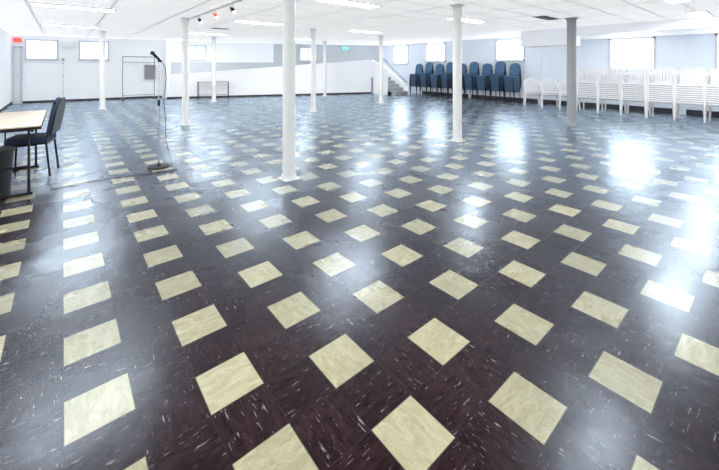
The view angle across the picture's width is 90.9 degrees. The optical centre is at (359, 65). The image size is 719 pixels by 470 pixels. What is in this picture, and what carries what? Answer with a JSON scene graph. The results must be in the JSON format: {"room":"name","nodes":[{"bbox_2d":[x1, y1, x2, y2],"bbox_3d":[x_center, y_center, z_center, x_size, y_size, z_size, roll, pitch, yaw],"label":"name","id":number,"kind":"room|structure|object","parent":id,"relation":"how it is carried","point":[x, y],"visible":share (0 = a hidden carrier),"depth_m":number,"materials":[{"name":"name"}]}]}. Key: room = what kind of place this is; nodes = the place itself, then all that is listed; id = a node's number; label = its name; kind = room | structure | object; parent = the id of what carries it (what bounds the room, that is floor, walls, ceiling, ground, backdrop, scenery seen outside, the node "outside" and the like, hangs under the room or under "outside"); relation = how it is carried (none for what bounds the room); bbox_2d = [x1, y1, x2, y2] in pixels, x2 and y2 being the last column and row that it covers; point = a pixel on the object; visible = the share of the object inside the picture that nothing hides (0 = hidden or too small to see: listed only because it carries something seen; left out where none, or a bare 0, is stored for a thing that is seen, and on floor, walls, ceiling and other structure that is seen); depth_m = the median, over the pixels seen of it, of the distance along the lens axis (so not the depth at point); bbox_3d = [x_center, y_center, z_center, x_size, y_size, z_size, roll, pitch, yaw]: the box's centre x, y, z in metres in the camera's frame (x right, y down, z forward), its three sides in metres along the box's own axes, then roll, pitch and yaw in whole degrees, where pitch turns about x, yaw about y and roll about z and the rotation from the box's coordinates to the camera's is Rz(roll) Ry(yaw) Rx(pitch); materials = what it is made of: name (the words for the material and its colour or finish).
{"room":"community hall","nodes":[
{"label":"community hall","id":0,"kind":"room"},
{"bbox_2d":[0,28,169,108],"bbox_3d":[-0.237,0.120,9.461,15.000,2.460,23.200,0,0,-40],"label":"wall","id":1,"kind":"structure","parent":0,"point":[41,80],"depth_m":13.73,"materials":[{"name":"white paint"}]},
{"bbox_2d":[12,46,21,103],"bbox_3d":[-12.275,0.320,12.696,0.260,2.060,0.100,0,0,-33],"label":"door","id":2,"kind":"structure","parent":1,"relation":"in","point":[16,50],"depth_m":12.69,"materials":[{"name":"white"}]},
{"bbox_2d":[12,36,22,42],"bbox_3d":[-12.293,-0.950,12.724,0.260,0.240,0.054,0,0,-33],"label":"exit sign","id":3,"kind":"object","parent":1,"relation":"attached to","point":[17,39],"visible":1,"depth_m":12.70,"materials":[{"name":"red plastic"}]},
{"bbox_2d":[25,39,58,60],"bbox_3d":[-11.737,-0.590,13.078,0.990,0.780,0.070,0,0,-33],"label":"window","id":4,"kind":"structure","parent":1,"relation":"in","point":[35,49],"depth_m":13.08,"materials":[{"name":"white glass"}]},
{"bbox_2d":[62,58,64,96],"bbox_3d":[-11.229,0.472,13.413,0.090,1.555,0.057,0,0,-40],"label":"conduit","id":5,"kind":"object","parent":1,"relation":"attached to","point":[63,59],"visible":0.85,"depth_m":13.43,"materials":[{"name":"white metal"}]},
{"bbox_2d":[62,42,74,46],"bbox_3d":[-11.085,-0.825,13.478,0.360,0.190,0.123,0,0,-33],"label":"air conditioning unit","id":6,"kind":"object","parent":1,"relation":"attached to","point":[64,44],"visible":1,"depth_m":13.43,"materials":[{"name":"white plastic"}]},
{"bbox_2d":[78,41,109,60],"bbox_3d":[-10.441,-0.590,13.930,1.010,0.780,0.070,0,0,-33],"label":"window","id":7,"kind":"structure","parent":1,"relation":"in","point":[88,50],"depth_m":13.88,"materials":[{"name":"white glass"}]},
{"bbox_2d":[144,65,155,78],"bbox_3d":[-8.852,0.250,14.958,0.400,0.600,0.103,0,0,-33],"label":"electrical box","id":8,"kind":"object","parent":1,"relation":"attached to","point":[148,69],"visible":0.82,"depth_m":14.90,"materials":[{"name":"grey metal"}]},
{"bbox_2d":[0,91,718,116],"bbox_3d":[0.116,1.275,9.039,14.601,0.150,21.700,0,0,-40],"label":"baseboard","id":9,"kind":"structure","parent":1,"relation":"attached to","point":[593,105],"depth_m":13.20,"materials":[{"name":"grey"}]},
{"bbox_2d":[171,60,371,96],"bbox_3d":[-3.611,0.520,16.037,8.245,1.660,3.411,0,0,-40],"label":"wall","id":10,"kind":"structure","parent":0,"point":[349,76],"depth_m":15.92,"materials":[{"name":"white paint"}]},
{"bbox_2d":[170,42,378,95],"bbox_3d":[-4.030,0.120,17.386,10.866,2.460,0.908,0,0,-17],"label":"wall","id":11,"kind":"structure","parent":0,"point":[229,56],"depth_m":17.14,"materials":[{"name":"white paint"}]},
{"bbox_2d":[189,45,206,60],"bbox_3d":[-7.574,-0.600,16.392,0.960,0.760,0.070,0,0,-18],"label":"window","id":12,"kind":"structure","parent":11,"relation":"in","point":[189,45],"depth_m":16.50,"materials":[{"name":"white"}]},
{"bbox_2d":[299,47,317,61],"bbox_3d":[-2.599,-0.585,18.008,0.960,0.730,0.070,0,0,-18],"label":"window","id":13,"kind":"structure","parent":11,"relation":"in","point":[304,52],"depth_m":17.98,"materials":[{"name":"white glass"}]},
{"bbox_2d":[0,93,718,469],"bbox_3d":[-0.301,1.410,9.538,15.400,0.120,23.800,0,0,-40],"label":"floor","id":14,"kind":"structure","parent":0,"point":[533,290],"depth_m":2.12,"materials":[{"name":"tile"}]},
{"bbox_2d":[0,146,15,193],"bbox_3d":[-3.913,1.123,3.792,0.330,0.455,0.330,0,0,-40],"label":"waste bin","id":15,"kind":"object","parent":14,"relation":"on","point":[6,152],"visible":0.98,"depth_m":3.79,"materials":[{"name":"black plastic"}]},
{"bbox_2d":[0,110,46,199],"bbox_3d":[-4.113,0.980,4.022,0.798,0.740,1.658,0,0,-40],"label":"folding table","id":16,"kind":"object","parent":14,"relation":"on","point":[29,121],"visible":0.85,"depth_m":3.75,"materials":[{"name":"laminate"}]},
{"bbox_2d":[3,97,65,175],"bbox_3d":[-4.061,0.875,4.451,0.540,0.953,0.422,0,0,-29],"label":"chair","id":17,"kind":"object","parent":14,"relation":"on","point":[58,107],"visible":0.9,"depth_m":4.38,"materials":[{"name":"blue fabric"}]},
{"bbox_2d":[98,30,106,108],"bbox_3d":[-8.110,0.120,11.166,0.198,2.460,0.198,0,0,-40],"label":"column","id":18,"kind":"structure","parent":14,"relation":"on","point":[101,33],"depth_m":11.11,"materials":[{"name":"paint"}]},
{"bbox_2d":[50,62,176,189],"bbox_3d":[-2.943,0.649,4.325,1.252,1.394,0.294,0,0,-40],"label":"cable","id":19,"kind":"object","parent":14,"relation":"on","point":[162,62],"visible":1,"depth_m":4.50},
{"bbox_2d":[121,56,155,100],"bbox_3d":[-8.926,0.482,14.325,1.144,1.736,0.544,0,0,-40],"label":"coat rack","id":20,"kind":"object","parent":14,"relation":"on","point":[123,56],"visible":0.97,"depth_m":14.25,"materials":[{"name":"grey metal"}]},
{"bbox_2d":[147,51,169,169],"bbox_3d":[-2.672,0.576,4.713,0.270,1.548,0.270,0,0,-40],"label":"mic stand","id":21,"kind":"object","parent":14,"relation":"on","point":[159,166],"depth_m":4.70,"materials":[{"name":"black metal"}]},
{"bbox_2d":[180,17,190,125],"bbox_3d":[-4.006,0.120,8.155,0.198,2.460,0.198,0,0,-40],"label":"column","id":22,"kind":"structure","parent":14,"relation":"on","point":[185,20],"depth_m":8.09,"materials":[{"name":"paint"}]},
{"bbox_2d":[197,81,228,98],"bbox_3d":[-6.100,1.000,14.784,1.200,0.700,0.420,0,0,-18],"label":"table","id":23,"kind":"object","parent":14,"relation":"on","point":[202,81],"visible":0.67,"depth_m":14.85,"materials":[{"name":"grey metal"}]},
{"bbox_2d":[210,36,216,101],"bbox_3d":[-5.494,0.120,13.349,0.198,2.460,0.198,0,0,-40],"label":"column","id":24,"kind":"structure","parent":14,"relation":"on","point":[212,37],"depth_m":13.28,"materials":[{"name":"paint"}]},
{"bbox_2d":[278,0,299,181],"bbox_3d":[-0.845,0.120,4.244,0.198,2.460,0.198,0,0,-40],"label":"column","id":25,"kind":"structure","parent":14,"relation":"on","point":[289,174],"depth_m":4.17,"materials":[{"name":"paint"}]},
{"bbox_2d":[309,28,317,111],"bbox_3d":[-1.371,0.120,10.503,0.198,2.460,0.198,0,0,-40],"label":"column","id":26,"kind":"structure","parent":14,"relation":"on","point":[313,30],"depth_m":10.44,"materials":[{"name":"paint"}]},
{"bbox_2d":[322,41,327,96],"bbox_3d":[-1.537,0.120,15.772,0.182,2.460,0.182,0,0,-40],"label":"column","id":27,"kind":"structure","parent":14,"relation":"on","point":[324,42],"depth_m":15.72,"materials":[{"name":"paint"}]},
{"bbox_2d":[378,35,383,102],"bbox_3d":[0.784,0.120,12.916,0.208,2.460,0.208,0,0,-40],"label":"column","id":28,"kind":"structure","parent":14,"relation":"on","point":[380,36],"depth_m":12.84,"materials":[{"name":"paint"}]},
{"bbox_2d":[409,64,422,94],"bbox_3d":[2.700,0.623,16.690,0.610,1.457,0.422,0,0,-39],"label":"chairs","id":29,"kind":"object","parent":14,"relation":"on","point":[414,78],"visible":0.78,"depth_m":16.61,"materials":[{"name":"fabric"}]},
{"bbox_2d":[419,62,433,94],"bbox_3d":[3.082,0.587,16.227,0.620,1.529,0.422,0,0,-38],"label":"chairs","id":30,"kind":"object","parent":14,"relation":"on","point":[424,77],"visible":0.83,"depth_m":16.12,"materials":[{"name":"fabric"}]},
{"bbox_2d":[430,64,443,95],"bbox_3d":[3.471,0.623,15.771,0.610,1.457,0.422,0,0,-41],"label":"chairs","id":31,"kind":"object","parent":14,"relation":"on","point":[434,78],"visible":0.8,"depth_m":15.70,"materials":[{"name":"fabric"}]},
{"bbox_2d":[440,62,452,97],"bbox_3d":[3.834,0.587,15.331,0.620,1.529,0.422,0,0,-38],"label":"chairs","id":32,"kind":"object","parent":14,"relation":"on","point":[445,78],"visible":0.77,"depth_m":15.22,"materials":[{"name":"fabric"}]},
{"bbox_2d":[449,3,465,141],"bbox_3d":[1.768,0.120,6.398,0.208,2.460,0.208,0,0,-40],"label":"column","id":33,"kind":"structure","parent":14,"relation":"on","point":[457,8],"depth_m":6.33,"materials":[{"name":"paint"}]},
{"bbox_2d":[451,64,466,97],"bbox_3d":[4.210,0.623,14.890,0.610,1.457,0.422,0,0,-40],"label":"chairs","id":34,"kind":"object","parent":14,"relation":"on","point":[464,67],"visible":0.25,"depth_m":14.86,"materials":[{"name":"fabric"}]},
{"bbox_2d":[463,62,479,98],"bbox_3d":[4.579,0.587,14.442,0.620,1.529,0.422,0,0,-39],"label":"chairs","id":35,"kind":"object","parent":14,"relation":"on","point":[469,79],"visible":0.8,"depth_m":14.36,"materials":[{"name":"fabric"}]},
{"bbox_2d":[476,63,492,100],"bbox_3d":[4.950,0.623,14.008,0.610,1.457,0.422,0,0,-37],"label":"chairs","id":36,"kind":"object","parent":14,"relation":"on","point":[482,81],"visible":0.88,"depth_m":13.92,"materials":[{"name":"fabric"}]},
{"bbox_2d":[489,61,505,100],"bbox_3d":[5.312,0.587,13.569,0.620,1.529,0.422,0,0,-40],"label":"chairs","id":37,"kind":"object","parent":14,"relation":"on","point":[495,80],"visible":0.88,"depth_m":13.49,"materials":[{"name":"fabric"}]},
{"bbox_2d":[503,63,521,102],"bbox_3d":[5.676,0.623,13.143,0.610,1.457,0.422,0,0,-37],"label":"chairs","id":38,"kind":"object","parent":14,"relation":"on","point":[511,83],"visible":1,"depth_m":13.07,"materials":[{"name":"fabric"}]},
{"bbox_2d":[523,78,542,106],"bbox_3d":[5.925,0.884,12.125,0.582,0.936,0.604,0,0,18],"label":"chair","id":39,"kind":"object","parent":14,"relation":"on","point":[527,90],"visible":0.81,"depth_m":12.28,"materials":[{"name":"white plastic"}]},
{"bbox_2d":[539,78,559,107],"bbox_3d":[6.261,0.884,11.648,0.582,0.936,0.604,0,0,21],"label":"chair","id":40,"kind":"object","parent":14,"relation":"on","point":[550,91],"visible":0.89,"depth_m":11.78,"materials":[{"name":"white plastic"}]},
{"bbox_2d":[558,79,579,109],"bbox_3d":[6.597,0.884,11.171,0.582,0.936,0.604,0,0,24],"label":"chair","id":41,"kind":"object","parent":14,"relation":"on","point":[563,93],"visible":0.49,"depth_m":11.15,"materials":[{"name":"white plastic"}]},
{"bbox_2d":[564,17,579,125],"bbox_3d":[4.895,0.120,8.169,0.250,2.460,0.250,0,0,-40],"label":"column","id":42,"kind":"structure","parent":14,"relation":"on","point":[571,21],"depth_m":8.09,"materials":[{"name":"white paint"}]},
{"bbox_2d":[576,67,603,112],"bbox_3d":[6.842,0.690,10.505,0.645,1.325,0.594,0,0,-40],"label":"chairs","id":43,"kind":"object","parent":14,"relation":"on","point":[587,88],"visible":0.88,"depth_m":10.46,"materials":[{"name":"white plastic"}]},
{"bbox_2d":[598,67,626,113],"bbox_3d":[7.219,0.690,10.103,0.645,1.325,0.594,0,0,-38],"label":"chairs","id":44,"kind":"object","parent":14,"relation":"on","point":[608,89],"visible":0.86,"depth_m":10.06,"materials":[{"name":"white plastic"}]},
{"bbox_2d":[620,67,650,116],"bbox_3d":[7.549,0.690,9.662,0.645,1.325,0.594,0,0,-38],"label":"chairs","id":45,"kind":"object","parent":14,"relation":"on","point":[633,90],"visible":0.81,"depth_m":9.62,"materials":[{"name":"white plastic"}]},
{"bbox_2d":[646,67,677,119],"bbox_3d":[7.925,0.690,9.261,0.645,1.325,0.594,0,0,-40],"label":"chairs","id":46,"kind":"object","parent":14,"relation":"on","point":[658,91],"visible":0.85,"depth_m":9.23,"materials":[{"name":"white plastic"}]},
{"bbox_2d":[673,67,706,122],"bbox_3d":[8.255,0.690,8.821,0.645,1.325,0.594,0,0,-41],"label":"chairs","id":47,"kind":"object","parent":14,"relation":"on","point":[686,92],"visible":0.95,"depth_m":8.78,"materials":[{"name":"white plastic"}]},
{"bbox_2d":[705,68,718,120],"bbox_3d":[8.633,0.690,8.418,0.645,1.325,0.594,0,0,-38],"label":"chairs","id":48,"kind":"object","parent":14,"relation":"on","point":[712,88],"visible":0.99,"depth_m":8.43,"materials":[{"name":"white plastic"}]},
{"bbox_2d":[0,0,718,45],"bbox_3d":[-0.301,-1.170,9.538,15.400,0.120,23.800,0,0,-40],"label":"ceiling","id":49,"kind":"structure","parent":0,"point":[400,21],"depth_m":8.27,"materials":[{"name":"paint"}]},
{"bbox_2d":[40,23,99,27],"bbox_3d":[-7.865,-1.089,9.653,1.240,0.033,0.320,0,0,-40],"label":"recessed light","id":50,"kind":"object","parent":49,"relation":"in","point":[45,24],"visible":1,"depth_m":9.58,"materials":[{"name":"white plastic"}]},
{"bbox_2d":[29,2,115,11],"bbox_3d":[-5.294,-1.089,6.589,1.240,0.033,0.320,0,0,-40],"label":"recessed light","id":51,"kind":"object","parent":49,"relation":"in","point":[30,3],"visible":1,"depth_m":6.51,"materials":[{"name":"white plastic"}]},
{"bbox_2d":[166,38,198,40],"bbox_3d":[-7.309,-1.089,14.623,1.240,0.033,0.320,0,0,-40],"label":"recessed light","id":52,"kind":"object","parent":49,"relation":"in","point":[166,38],"visible":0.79,"depth_m":14.42,"materials":[{"name":"white plastic"}]},
{"bbox_2d":[189,32,228,34],"bbox_3d":[-5.092,-1.089,11.980,1.240,0.033,0.320,0,0,-40],"label":"recessed light","id":53,"kind":"object","parent":49,"relation":"in","point":[189,32],"visible":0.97,"depth_m":11.83,"materials":[{"name":"white plastic"}]},
{"bbox_2d":[181,0,241,22],"bbox_3d":[-3.123,-1.008,7.236,0.100,0.200,3.900,0,0,-40],"label":"track light","id":54,"kind":"object","parent":49,"relation":"attached to","point":[232,9],"visible":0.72,"depth_m":6.77,"materials":[{"name":"white metal"}]},
{"bbox_2d":[233,19,282,24],"bbox_3d":[-2.521,-1.089,8.916,1.240,0.033,0.320,0,0,-40],"label":"recessed light","id":55,"kind":"object","parent":49,"relation":"in","point":[237,20],"visible":0.94,"depth_m":8.76,"materials":[{"name":"white plastic"}]},
{"bbox_2d":[314,0,381,7],"bbox_3d":[-0.174,-1.089,6.120,1.240,0.033,0.320,0,0,-40],"label":"recessed light","id":56,"kind":"object","parent":49,"relation":"in","point":[343,2],"visible":1,"depth_m":6.09,"materials":[{"name":"white plastic"}]},
{"bbox_2d":[347,29,382,32],"bbox_3d":[0.199,-1.089,11.198,1.240,0.033,0.320,0,0,-40],"label":"recessed light","id":57,"kind":"object","parent":49,"relation":"in","point":[353,30],"visible":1,"depth_m":11.04,"materials":[{"name":"white plastic"}]},
{"bbox_2d":[445,17,486,22],"bbox_3d":[2.545,-1.089,8.402,1.240,0.033,0.320,0,0,-40],"label":"recessed light","id":58,"kind":"object","parent":49,"relation":"in","point":[464,19],"visible":0.77,"depth_m":8.37,"materials":[{"name":"white plastic"}]},
{"bbox_2d":[532,15,560,19],"bbox_3d":[4.294,-1.101,8.107,0.900,0.014,0.280,0,0,-40],"label":"ceiling vent","id":59,"kind":"object","parent":49,"relation":"in","point":[545,17],"visible":1,"depth_m":8.00,"materials":[{"name":"grey metal"}]},
{"bbox_2d":[521,16,718,47],"bbox_3d":[8.890,-0.860,8.308,2.100,0.500,9.300,0,0,-40],"label":"ceiling soffit","id":60,"kind":"structure","parent":49,"relation":"attached to","point":[554,37],"depth_m":9.48,"materials":[{"name":"white paint"}]},
{"bbox_2d":[662,0,692,2],"bbox_3d":[4.923,-1.089,5.567,1.240,0.033,0.320,0,0,-40],"label":"recessed light","id":61,"kind":"object","parent":49,"relation":"in","point":[666,1],"visible":1,"depth_m":5.84,"materials":[{"name":"white plastic"}]},
{"bbox_2d":[685,10,714,17],"bbox_3d":[7.221,-1.089,7.495,1.240,0.033,0.320,0,0,-40],"label":"recessed light","id":62,"kind":"object","parent":49,"relation":"in","point":[702,13],"visible":1,"depth_m":7.40,"materials":[{"name":"white plastic"}]},
{"bbox_2d":[371,77,407,94],"bbox_3d":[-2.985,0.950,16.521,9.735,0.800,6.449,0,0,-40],"label":"stairs","id":63,"kind":"structure","parent":0,"point":[393,89],"depth_m":16.73,"materials":[{"name":"grey"}]},
{"bbox_2d":[372,60,409,94],"bbox_3d":[1.339,0.520,17.213,1.020,1.660,2.050,0,0,-40],"label":"balustrade","id":64,"kind":"object","parent":63,"relation":"attached to","point":[387,73],"depth_m":17.04,"materials":[{"name":"white paint"}]},
{"bbox_2d":[383,33,718,114],"bbox_3d":[5.354,0.120,14.283,0.235,2.460,23.000,0,0,-40],"label":"wall","id":65,"kind":"structure","parent":0,"point":[677,52],"depth_m":12.37,"materials":[{"name":"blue paint"}]},
{"bbox_2d":[392,45,408,64],"bbox_3d":[2.077,-0.550,17.995,0.070,0.960,1.060,0,0,-40],"label":"window","id":66,"kind":"structure","parent":65,"relation":"in","point":[400,53],"depth_m":17.99,"materials":[{"name":"white glass"}]},
{"bbox_2d":[426,43,445,61],"bbox_3d":[3.491,-0.600,16.310,0.070,0.860,1.200,0,0,-40],"label":"window","id":67,"kind":"structure","parent":65,"relation":"in","point":[434,52],"depth_m":16.29,"materials":[{"name":"white glass"}]},
{"bbox_2d":[494,39,524,61],"bbox_3d":[5.760,-0.600,13.606,0.070,0.860,1.200,0,0,-40],"label":"window","id":68,"kind":"structure","parent":65,"relation":"in","point":[506,50],"depth_m":13.60,"materials":[{"name":"white glass"}]},
{"bbox_2d":[609,37,655,71],"bbox_3d":[8.203,-0.345,10.695,0.070,1.010,1.210,0,0,-40],"label":"window","id":69,"kind":"structure","parent":65,"relation":"in","point":[625,53],"depth_m":10.67,"materials":[{"name":"white glass"}]},
{"bbox_2d":[715,34,718,69],"bbox_3d":[9.726,-0.360,8.879,0.070,0.980,1.210,0,0,-40],"label":"window","id":70,"kind":"structure","parent":65,"relation":"in","point":[716,35],"depth_m":9.29,"materials":[{"name":"white glass"}]}
]}

